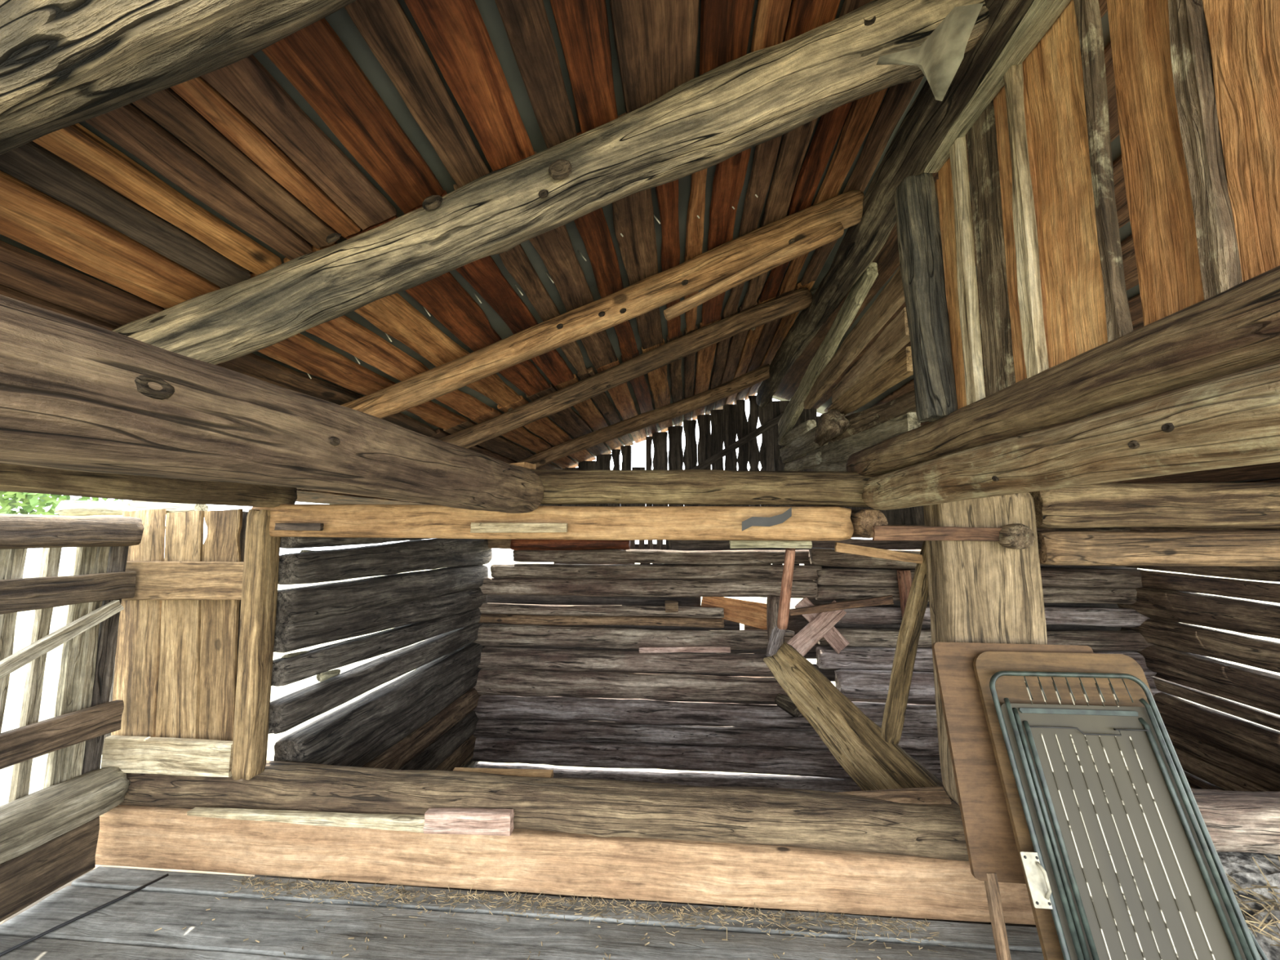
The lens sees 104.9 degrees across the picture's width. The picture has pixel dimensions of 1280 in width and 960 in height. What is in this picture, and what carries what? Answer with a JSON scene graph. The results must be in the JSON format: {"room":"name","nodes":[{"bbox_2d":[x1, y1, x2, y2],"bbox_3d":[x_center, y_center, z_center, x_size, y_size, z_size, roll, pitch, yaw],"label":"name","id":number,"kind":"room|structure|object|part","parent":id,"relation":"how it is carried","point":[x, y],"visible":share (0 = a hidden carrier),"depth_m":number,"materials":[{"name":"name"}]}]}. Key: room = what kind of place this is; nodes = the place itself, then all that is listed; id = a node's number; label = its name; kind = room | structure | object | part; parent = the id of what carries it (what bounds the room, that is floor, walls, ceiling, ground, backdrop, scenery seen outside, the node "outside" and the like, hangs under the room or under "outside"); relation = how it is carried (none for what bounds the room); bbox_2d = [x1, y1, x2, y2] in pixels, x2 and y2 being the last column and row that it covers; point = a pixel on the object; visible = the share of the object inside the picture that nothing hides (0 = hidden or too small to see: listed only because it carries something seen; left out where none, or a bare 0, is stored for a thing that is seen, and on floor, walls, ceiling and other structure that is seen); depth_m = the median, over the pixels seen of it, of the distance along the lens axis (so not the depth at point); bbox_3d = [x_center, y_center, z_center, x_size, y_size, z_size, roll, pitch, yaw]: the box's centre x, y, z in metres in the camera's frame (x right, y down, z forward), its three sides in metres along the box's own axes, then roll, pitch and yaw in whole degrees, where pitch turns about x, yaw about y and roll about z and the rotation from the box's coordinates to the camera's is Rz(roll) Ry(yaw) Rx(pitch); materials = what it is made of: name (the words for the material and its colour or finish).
{"room":"farm building","nodes":[
{"label":"farm building","id":0,"kind":"room"},
{"bbox_2d":[237,511,492,770],"bbox_3d":[-1.703,1.422,3.433,0.480,2.375,2.334,-1,-6,9],"label":"wall","id":1,"kind":"structure","parent":0,"point":[425,718],"depth_m":3.02,"materials":[{"name":"grey wood"}]},
{"bbox_2d":[0,864,1044,959],"bbox_3d":[0.644,2.095,1.719,6.750,0.828,5.250,-1,-6,5],"label":"floor","id":2,"kind":"structure","parent":0,"point":[124,929],"depth_m":1.86,"materials":[{"name":"grey wood"}]},
{"bbox_2d":[0,816,99,922],"bbox_3d":[-2.521,1.458,0.874,0.056,0.247,2.605,-1,-6,5],"label":"board","id":3,"kind":"object","parent":2,"relation":"on","point":[26,878],"visible":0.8,"depth_m":1.99,"materials":[{"name":"brown wood"}]},
{"bbox_2d":[0,766,130,863],"bbox_3d":[-2.519,1.258,0.925,0.204,0.208,2.680,-1,-6,5],"label":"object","id":4,"kind":"object","parent":3,"relation":"on","point":[28,822],"visible":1,"depth_m":1.99,"materials":[{"name":"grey wood"}]},
{"bbox_2d":[0,513,144,802],"bbox_3d":[-2.533,0.673,0.985,0.146,1.273,2.669,-1,-6,5],"label":"gate","id":5,"kind":"object","parent":4,"relation":"on","point":[73,740],"visible":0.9,"depth_m":2.08,"materials":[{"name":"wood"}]},
{"bbox_3d":[-2.519,0.926,0.958,0.045,0.149,2.655,-1,-7,5],"label":"rail","id":6,"kind":"part","parent":5,"relation":"part of","materials":[{"name":"brown wood"}]},
{"bbox_3d":[-2.519,0.356,1.014,0.046,0.131,2.651,-1,-6,5],"label":"rail","id":7,"kind":"part","parent":5,"relation":"part of","materials":[{"name":"brown wood"}]},
{"bbox_3d":[-2.517,0.116,1.035,0.112,0.155,2.656,-1,-6,5],"label":"rail","id":8,"kind":"part","parent":5,"relation":"part of","materials":[{"name":"brown wood"}]},
{"bbox_2d":[0,873,168,956],"bbox_3d":[-2.242,1.687,1.806,0.040,0.014,0.776,-3,-7,30],"label":"cable","id":9,"kind":"object","parent":2,"relation":"on","point":[113,901],"visible":1,"depth_m":1.91,"materials":[{"name":"black rubber"}]},
{"bbox_2d":[154,875,946,959],"bbox_3d":[-0.381,1.654,1.610,2.942,0.040,0.899,-1,-6,5],"label":"litter","id":10,"kind":"object","parent":2,"relation":"on","point":[334,888],"visible":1,"depth_m":1.95,"materials":[{"name":"plant"}]},
{"bbox_2d":[95,804,1035,924],"bbox_3d":[-0.479,1.607,2.095,4.216,0.247,0.104,0,-6,5],"label":"plank","id":11,"kind":"object","parent":2,"relation":"on","point":[789,877],"visible":0.73,"depth_m":2.03,"materials":[{"name":"beige wood"}]},
{"bbox_2d":[186,807,424,833],"bbox_3d":[-1.436,1.454,2.118,1.089,0.054,0.040,0,-6,5],"label":"board","id":12,"kind":"object","parent":11,"relation":"on","point":[397,822],"visible":0.98,"depth_m":2.10,"materials":[{"name":"brown wood"}]},
{"bbox_2d":[119,760,968,861],"bbox_3d":[-0.597,1.423,2.177,3.915,0.226,0.227,-1,-6,5],"label":"wooden beam","id":13,"kind":"structure","parent":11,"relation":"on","point":[597,807],"depth_m":2.06,"materials":[{"name":"brown wood"}]},
{"bbox_2d":[102,525,165,753],"bbox_3d":[-2.573,0.773,2.503,0.152,1.153,0.144,0,-6,5],"label":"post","id":14,"kind":"object","parent":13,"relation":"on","point":[112,686],"visible":0.03,"depth_m":2.41,"materials":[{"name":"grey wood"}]},
{"bbox_2d":[101,508,244,777],"bbox_3d":[-2.198,0.741,2.334,0.746,1.208,0.104,-1,-6,5],"label":"wooden door","id":15,"kind":"structure","parent":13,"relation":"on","point":[175,670],"depth_m":2.33,"materials":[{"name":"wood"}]},
{"bbox_2d":[55,500,208,515],"bbox_3d":[-2.599,0.146,2.519,0.807,0.085,0.088,0,-6,6],"label":"wooden beam","id":16,"kind":"structure","parent":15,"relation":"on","point":[65,508],"depth_m":2.49,"materials":[{"name":"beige wood"}]},
{"bbox_2d":[231,509,280,780],"bbox_3d":[-1.765,0.732,2.266,0.114,1.190,0.106,-1,-6,5],"label":"post","id":17,"kind":"object","parent":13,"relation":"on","point":[262,550],"visible":0.95,"depth_m":2.23,"materials":[{"name":"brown wood"}]},
{"bbox_2d":[251,503,853,540],"bbox_3d":[-0.462,0.192,2.250,2.750,0.159,0.136,0,-6,5],"label":"beam","id":18,"kind":"structure","parent":17,"relation":"on","point":[347,521],"depth_m":2.17,"materials":[{"name":"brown wood"}]},
{"bbox_2d":[0,462,297,507],"bbox_3d":[-1.861,-0.064,1.096,0.139,0.138,2.654,-1,-6,6],"label":"beam","id":19,"kind":"structure","parent":18,"relation":"on","point":[13,477],"depth_m":1.71,"materials":[{"name":"brown wood"}]},
{"bbox_2d":[0,293,543,513],"bbox_3d":[-0.637,-0.077,0.844,0.210,0.197,2.655,-1,-6,5],"label":"tie beam","id":20,"kind":"structure","parent":18,"relation":"on","point":[76,394],"depth_m":0.65,"materials":[{"name":"brown wood"}]},
{"bbox_2d":[274,523,324,530],"bbox_3d":[-1.553,0.213,2.242,0.223,0.034,0.024,0,-6,5],"label":"strip","id":21,"kind":"object","parent":18,"relation":"attached to","point":[280,526],"visible":1,"depth_m":2.23,"materials":[{"name":"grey wood"}]},
{"bbox_2d":[470,522,567,533],"bbox_3d":[-0.529,0.208,2.149,0.431,0.044,0.022,0,-6,5],"label":"strip","id":22,"kind":"object","parent":18,"relation":"attached to","point":[476,527],"visible":1,"depth_m":2.14,"materials":[{"name":"brown wood"}]},
{"bbox_2d":[531,469,873,506],"bbox_3d":[0.241,0.035,2.209,1.631,0.166,0.144,0,-6,5],"label":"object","id":23,"kind":"structure","parent":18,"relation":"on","point":[561,486],"depth_m":2.15,"materials":[{"name":"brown wood"}]},
{"bbox_2d":[511,462,535,469],"bbox_3d":[-0.675,-0.052,2.354,0.380,0.029,0.099,-5,-7,26],"label":"board","id":24,"kind":"object","parent":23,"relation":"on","point":[531,466],"visible":0.14,"depth_m":2.25,"materials":[{"name":"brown wood"}]},
{"bbox_2d":[742,506,791,530],"bbox_3d":[0.532,0.164,2.064,0.209,0.101,0.008,-1,-6,5],"label":"scrap","id":25,"kind":"object","parent":18,"relation":"attached to","point":[778,519],"visible":1,"depth_m":2.06,"materials":[{"name":"metal"}]},
{"bbox_2d":[728,540,812,548],"bbox_3d":[0.581,0.288,2.200,0.355,0.036,0.054,-1,-6,5],"label":"board","id":26,"kind":"object","parent":18,"relation":"attached to","point":[733,544],"visible":0.97,"depth_m":2.18,"materials":[{"name":"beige wood"}]},
{"bbox_2d":[777,547,795,629],"bbox_3d":[0.674,0.501,2.265,0.052,0.380,0.161,1,-6,-7],"label":"wooden stick","id":27,"kind":"object","parent":26,"relation":"hanging from","point":[789,556],"visible":0.98,"depth_m":2.25,"materials":[{"name":"brown wood"}]},
{"bbox_2d":[850,508,888,537],"bbox_3d":[1.007,0.216,2.424,0.138,0.135,0.793,-1,-6,5],"label":"stub","id":28,"kind":"object","parent":18,"relation":"attached to","point":[863,521],"visible":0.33,"depth_m":2.04,"materials":[{"name":"brown wood"}]},
{"bbox_2d":[835,542,923,564],"bbox_3d":[1.059,0.324,2.185,0.368,0.093,0.022,-1,-6,5],"label":"board","id":29,"kind":"object","parent":18,"relation":"hanging from","point":[839,547],"visible":1,"depth_m":2.18,"materials":[{"name":"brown wood"}]},
{"bbox_2d":[422,807,514,835],"bbox_3d":[-0.712,1.422,2.049,0.372,0.087,0.048,-2,-6,5],"label":"block","id":30,"kind":"object","parent":13,"relation":"attached to","point":[438,820],"visible":1,"depth_m":2.03,"materials":[{"name":"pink wood"}]},
{"bbox_2d":[453,767,553,777],"bbox_3d":[-0.649,1.391,2.293,0.482,0.060,0.093,-1,-6,5],"label":"board","id":31,"kind":"object","parent":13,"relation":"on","point":[516,772],"visible":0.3,"depth_m":2.31,"materials":[{"name":"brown wood"}]},
{"bbox_2d":[836,786,951,804],"bbox_3d":[1.000,1.343,2.075,0.567,0.100,0.070,-1,-6,5],"label":"board","id":32,"kind":"object","parent":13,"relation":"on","point":[923,795],"visible":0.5,"depth_m":2.06,"materials":[{"name":"brown wood"}]},
{"bbox_2d":[923,492,1047,804],"bbox_3d":[1.404,0.659,1.988,0.368,1.235,0.182,-1,-6,5],"label":"post","id":33,"kind":"object","parent":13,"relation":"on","point":[980,592],"visible":0.44,"depth_m":1.94,"materials":[{"name":"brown wood"}]},
{"bbox_2d":[880,540,928,744],"bbox_3d":[1.234,0.728,2.233,0.294,0.934,0.092,-4,-7,37],"label":"wooden pole","id":34,"kind":"object","parent":33,"relation":"attached to","point":[895,709],"visible":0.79,"depth_m":2.21,"materials":[{"name":"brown wood"}]},
{"bbox_2d":[871,525,1002,541],"bbox_3d":[1.185,0.212,1.938,0.516,0.059,0.024,0,-6,5],"label":"strip","id":35,"kind":"object","parent":33,"relation":"attached to","point":[880,532],"visible":0.93,"depth_m":1.93,"materials":[{"name":"brown wood"}]},
{"bbox_2d":[997,523,1035,549],"bbox_3d":[1.445,0.216,1.892,0.104,0.100,0.098,-1,-6,5],"label":"stub","id":36,"kind":"object","parent":33,"relation":"attached to","point":[1015,535],"visible":0.98,"depth_m":1.86,"materials":[{"name":"brown wood"}]},
{"bbox_2d":[1036,530,1279,566],"bbox_3d":[2.708,0.264,1.931,2.192,0.151,0.162,-1,-6,5],"label":"beam","id":37,"kind":"structure","parent":33,"relation":"attached to","point":[1071,548],"depth_m":1.92,"materials":[{"name":"brown wood"}]},
{"bbox_2d":[1029,482,1279,528],"bbox_3d":[2.709,0.099,1.944,2.199,0.188,0.154,0,-6,5],"label":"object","id":38,"kind":"structure","parent":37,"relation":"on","point":[1105,504],"depth_m":1.94,"materials":[{"name":"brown wood"}]},
{"bbox_2d":[932,641,1093,959],"bbox_3d":[1.388,1.143,1.686,0.565,1.084,0.264,-1,-6,5],"label":"table","id":39,"kind":"object","parent":2,"relation":"on","point":[993,857],"visible":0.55,"depth_m":1.72,"materials":[{"name":"brown wood"}]},
{"bbox_3d":[1.159,1.482,1.579,0.032,0.388,0.026,-2,-14,5],"label":"leg","id":40,"kind":"part","parent":39,"relation":"part of","materials":[{"name":"brown wood"}]},
{"bbox_2d":[973,651,1153,959],"bbox_3d":[1.498,1.143,1.571,0.565,1.064,0.385,-1,-6,5],"label":"board","id":41,"kind":"object","parent":2,"relation":"on","point":[986,664],"visible":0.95,"depth_m":1.75,"materials":[{"name":"brown wood"}]},
{"bbox_2d":[989,671,1268,959],"bbox_3d":[1.487,1.155,1.492,0.626,0.998,0.411,-1,-6,5],"label":"folding table","id":42,"kind":"object","parent":2,"relation":"on","point":[1126,864],"visible":1,"depth_m":1.52,"materials":[{"name":"green paint"}]},
{"bbox_3d":[1.200,1.210,1.488,0.055,0.135,0.004,-1,-28,5],"label":"hinge plate","id":43,"kind":"part","parent":42,"relation":"part of","materials":[{"name":"beige metal"}]},
{"bbox_3d":[1.260,1.186,1.490,0.019,0.897,0.374,-1,-6,5],"label":"folded leg","id":44,"kind":"part","parent":42,"relation":"part of","materials":[{"name":"green paint"}]},
{"bbox_3d":[1.215,1.206,1.480,0.016,0.085,0.045,-1,-6,5],"label":"handle","id":45,"kind":"part","parent":42,"relation":"part of","materials":[{"name":"beige metal"}]},
{"bbox_3d":[1.282,1.203,1.489,0.019,0.869,0.363,-1,-6,5],"label":"folded leg","id":46,"kind":"part","parent":42,"relation":"part of","materials":[{"name":"green paint"}]},
{"bbox_3d":[1.301,1.218,1.472,0.019,0.832,0.349,-1,-6,5],"label":"folded leg","id":47,"kind":"part","parent":42,"relation":"part of","materials":[{"name":"green paint"}]},
{"bbox_3d":[1.502,0.842,1.648,0.375,0.021,0.013,-1,-6,5],"label":"latch rod","id":48,"kind":"part","parent":42,"relation":"part of","materials":[{"name":"metal"}]},
{"bbox_3d":[1.679,1.208,1.450,0.019,0.851,0.356,-1,-6,5],"label":"folded leg","id":49,"kind":"part","parent":42,"relation":"part of","materials":[{"name":"green paint"}]},
{"bbox_3d":[1.702,1.178,1.455,0.019,0.906,0.378,-1,-6,5],"label":"folded leg","id":50,"kind":"part","parent":42,"relation":"part of","materials":[{"name":"green paint"}]},
{"bbox_3d":[1.765,1.398,1.365,0.041,0.478,0.241,1,-6,-13],"label":"support rod","id":51,"kind":"part","parent":42,"relation":"part of","materials":[{"name":"green paint"}]},
{"bbox_2d":[1217,851,1279,875],"bbox_3d":[2.741,1.585,1.860,2.209,0.251,0.246,-1,-6,5],"label":"plank","id":52,"kind":"object","parent":2,"relation":"on","point":[1232,863],"visible":0.06,"depth_m":1.89,"materials":[{"name":"grey wood"}]},
{"bbox_2d":[1191,788,1279,854],"bbox_3d":[2.736,1.369,1.941,2.211,0.230,0.230,0,-6,4],"label":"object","id":53,"kind":"object","parent":52,"relation":"on","point":[1235,821],"visible":0.27,"depth_m":1.89,"materials":[{"name":"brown wood"}]},
{"bbox_2d":[1225,855,1279,959],"bbox_3d":[2.742,1.503,1.378,1.800,0.296,1.014,-1,-6,5],"label":"ground","id":54,"kind":"structure","parent":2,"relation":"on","point":[1257,895],"depth_m":1.74,"materials":[{"name":"plant"}]},
{"bbox_2d":[0,0,1279,504],"bbox_3d":[1.117,-0.508,1.812,6.476,1.306,5.680,-1,-6,5],"label":"ceiling","id":55,"kind":"structure","parent":0,"point":[344,124],"depth_m":1.09,"materials":[{"name":"brown wood"}]},
{"bbox_2d":[862,359,1279,510],"bbox_3d":[0.866,-0.080,0.758,0.145,0.144,2.541,-1,-6,5],"label":"tie beam","id":56,"kind":"structure","parent":55,"relation":"attached to","point":[1232,420],"depth_m":0.84,"materials":[{"name":"brown wood"}]},
{"bbox_2d":[845,265,1279,476],"bbox_3d":[0.884,-0.194,0.876,0.142,0.141,2.761,0,-6,5],"label":"tie beam","id":57,"kind":"structure","parent":56,"relation":"on","point":[1237,328],"depth_m":0.85,"materials":[{"name":"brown wood"}]},
{"bbox_2d":[777,262,920,471],"bbox_3d":[1.050,-0.379,2.946,0.210,0.898,2.420,-1,-6,5],"label":"wall","id":58,"kind":"structure","parent":57,"relation":"on","point":[877,371],"depth_m":2.32,"materials":[{"name":"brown wood"}]},
{"bbox_2d":[893,172,957,422],"bbox_3d":[0.870,-0.562,1.506,0.119,0.780,0.120,-1,-6,10],"label":"post","id":59,"kind":"object","parent":57,"relation":"on","point":[916,202],"visible":0.97,"depth_m":1.47,"materials":[{"name":"grey wood"}]},
{"bbox_2d":[934,0,1279,408],"bbox_3d":[0.851,-0.676,0.718,0.055,0.833,1.720,-1,-6,5],"label":"wall","id":60,"kind":"structure","parent":57,"relation":"on","point":[1197,82],"depth_m":0.91,"materials":[{"name":"orange wood"}]},
{"bbox_2d":[755,0,1034,407],"bbox_3d":[0.870,-0.954,1.929,0.161,0.174,4.988,-1,-6,5],"label":"ridge beam","id":61,"kind":"structure","parent":60,"relation":"on","point":[928,120],"depth_m":1.54,"materials":[{"name":"brown wood"}]},
{"bbox_2d":[0,0,355,155],"bbox_3d":[-0.308,-0.751,0.604,2.069,0.904,0.171,-1,-6,5],"label":"rafter","id":62,"kind":"object","parent":61,"relation":"on","point":[64,64],"visible":1,"depth_m":0.62,"materials":[{"name":"brown wood"}]},
{"bbox_2d":[111,0,989,364],"bbox_3d":[-0.259,-0.676,1.164,2.058,0.903,0.190,-1,-6,5],"label":"rafter","id":63,"kind":"object","parent":61,"relation":"on","point":[751,100],"visible":0.94,"depth_m":1.10,"materials":[{"name":"brown wood"}]},
{"bbox_2d":[876,3,983,101],"bbox_3d":[0.617,-0.920,1.110,0.224,0.098,0.217,-1,-6,5],"label":"cobweb","id":64,"kind":"object","parent":63,"relation":"attached to","point":[940,57],"visible":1,"depth_m":1.06},
{"bbox_2d":[340,189,864,418],"bbox_3d":[-0.200,-0.609,1.850,2.048,0.868,0.132,-1,-6,5],"label":"rafter","id":65,"kind":"object","parent":61,"relation":"on","point":[707,268],"visible":0.88,"depth_m":1.80,"materials":[{"name":"beige wood"}]},
{"bbox_2d":[663,222,844,320],"bbox_3d":[0.392,-0.726,1.716,0.622,0.317,0.058,-1,-6,6],"label":"split offcut","id":66,"kind":"object","parent":65,"relation":"hanging from","point":[829,233],"visible":1,"depth_m":1.70,"materials":[{"name":"beige wood"}]},
{"bbox_2d":[438,287,812,448],"bbox_3d":[-0.141,-0.530,2.552,2.042,0.875,0.114,-1,-6,5],"label":"rafter","id":67,"kind":"object","parent":61,"relation":"on","point":[799,300],"visible":0.93,"depth_m":2.51,"materials":[{"name":"brown wood"}]},
{"bbox_2d":[517,364,769,469],"bbox_3d":[-0.045,-0.415,3.662,2.041,0.857,0.121,-1,-6,5],"label":"rafter","id":68,"kind":"object","parent":61,"relation":"on","point":[687,405],"visible":0.85,"depth_m":3.62,"materials":[{"name":"brown wood"}]},
{"bbox_2d":[809,288,817,296],"bbox_3d":[0.953,-0.973,2.587,0.226,0.126,0.071,0,-6,4],"label":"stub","id":69,"kind":"object","parent":61,"relation":"on","point":[812,291],"visible":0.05,"depth_m":2.56,"materials":[{"name":"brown wood"}]},
{"bbox_2d":[924,0,1071,173],"bbox_3d":[0.846,-0.996,1.014,0.059,0.128,1.006,-1,-6,5],"label":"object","id":70,"kind":"object","parent":60,"relation":"attached to","point":[1041,15],"visible":0.73,"depth_m":1.14,"materials":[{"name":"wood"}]},
{"bbox_2d":[0,560,1279,805],"bbox_3d":[0.000,2.345,-0.244,80.000,0.217,80.000,-1,-6,5],"label":"ground","id":71,"kind":"structure","parent":0,"point":[24,620],"depth_m":7.66,"materials":[{"name":"white"}]},
{"bbox_2d":[0,491,124,515],"bbox_3d":[-8.890,0.910,6.638,2.612,4.392,3.403,-1,-6,5],"label":"tree","id":72,"kind":"object","parent":71,"relation":"on","point":[29,500],"visible":0.09,"depth_m":6.82,"materials":[{"name":"green plant"}]},
{"bbox_2d":[539,395,924,524],"bbox_3d":[1.337,-0.163,4.419,5.410,1.246,0.075,-1,-6,5],"label":"wall","id":73,"kind":"structure","parent":0,"point":[727,422],"depth_m":4.50,"materials":[{"name":"brown wood"}]},
{"bbox_2d":[471,524,1162,804],"bbox_3d":[1.380,1.540,4.234,6.213,2.327,0.399,-1,-6,5],"label":"wall","id":74,"kind":"structure","parent":0,"point":[593,656],"depth_m":4.27,"materials":[{"name":"grey wood"}]},
{"bbox_2d":[766,595,784,648],"bbox_3d":[1.143,1.231,4.144,0.141,0.508,0.136,0,-6,5],"label":"post","id":75,"kind":"object","parent":74,"relation":"attached to","point":[772,601],"visible":0.52,"depth_m":4.12,"materials":[{"name":"grey wood"}]},
{"bbox_2d":[765,625,786,657],"bbox_3d":[1.129,1.308,4.083,0.255,0.325,0.101,4,-7,-37],"label":"stub","id":76,"kind":"object","parent":75,"relation":"attached to","point":[776,637],"visible":0.6,"depth_m":4.03,"materials":[{"name":"grey wood"}]},
{"bbox_2d":[774,693,800,717],"bbox_3d":[1.213,1.841,4.019,0.116,0.138,0.227,4,-7,-32],"label":"stub","id":77,"kind":"object","parent":74,"relation":"attached to","point":[784,702],"visible":0.81,"depth_m":3.98,"materials":[{"name":"brown wood"}]},
{"bbox_2d":[786,600,846,656],"bbox_3d":[1.461,1.237,4.073,0.492,0.476,0.034,-1,-6,5],"label":"board","id":78,"kind":"object","parent":74,"relation":"attached to","point":[814,631],"visible":0.86,"depth_m":4.06,"materials":[{"name":"brown wood"}]},
{"bbox_2d":[789,595,893,615],"bbox_3d":[1.644,1.027,4.029,0.828,0.173,0.033,-1,-6,5],"label":"board","id":79,"kind":"object","parent":78,"relation":"attached to","point":[884,600],"visible":1,"depth_m":4.01,"materials":[{"name":"brown wood"}]},
{"bbox_2d":[794,596,849,653],"bbox_3d":[1.533,1.223,4.149,0.439,0.465,0.033,-1,-6,5],"label":"board","id":80,"kind":"object","parent":74,"relation":"attached to","point":[833,637],"visible":0.59,"depth_m":4.12,"materials":[{"name":"brown wood"}]},
{"bbox_2d":[897,568,911,617],"bbox_3d":[2.213,0.999,4.089,0.116,0.502,0.105,-3,-7,30],"label":"wooden stick","id":81,"kind":"object","parent":74,"relation":"attached to","point":[904,576],"visible":0.52,"depth_m":4.07,"materials":[{"name":"brown wood"}]},
{"bbox_2d":[1117,527,1279,791],"bbox_3d":[4.065,1.312,2.992,0.239,2.507,2.321,-1,-6,5],"label":"wall","id":82,"kind":"structure","parent":0,"point":[1215,749],"depth_m":3.45,"materials":[{"name":"brown wood"}]},
{"bbox_3d":[1.124,2.026,2.073,5.757,0.911,0.035,-1,-6,5],"label":"wall","id":83,"kind":"structure","parent":0,"visible":0},
{"bbox_2d":[763,641,938,791],"bbox_3d":[1.055,1.292,2.564,0.224,0.720,0.959,4,-7,-34],"label":"plank","id":84,"kind":"object","parent":83,"relation":"attached to","point":[854,740],"visible":0.83,"depth_m":2.55,"materials":[{"name":"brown wood"}]},
{"bbox_2d":[777,644,951,799],"bbox_3d":[1.168,1.278,2.679,0.116,0.605,0.961,4,-7,-36],"label":"wooden beam","id":85,"kind":"structure","parent":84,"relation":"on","point":[934,778],"depth_m":2.36,"materials":[{"name":"brown wood"}]}
]}

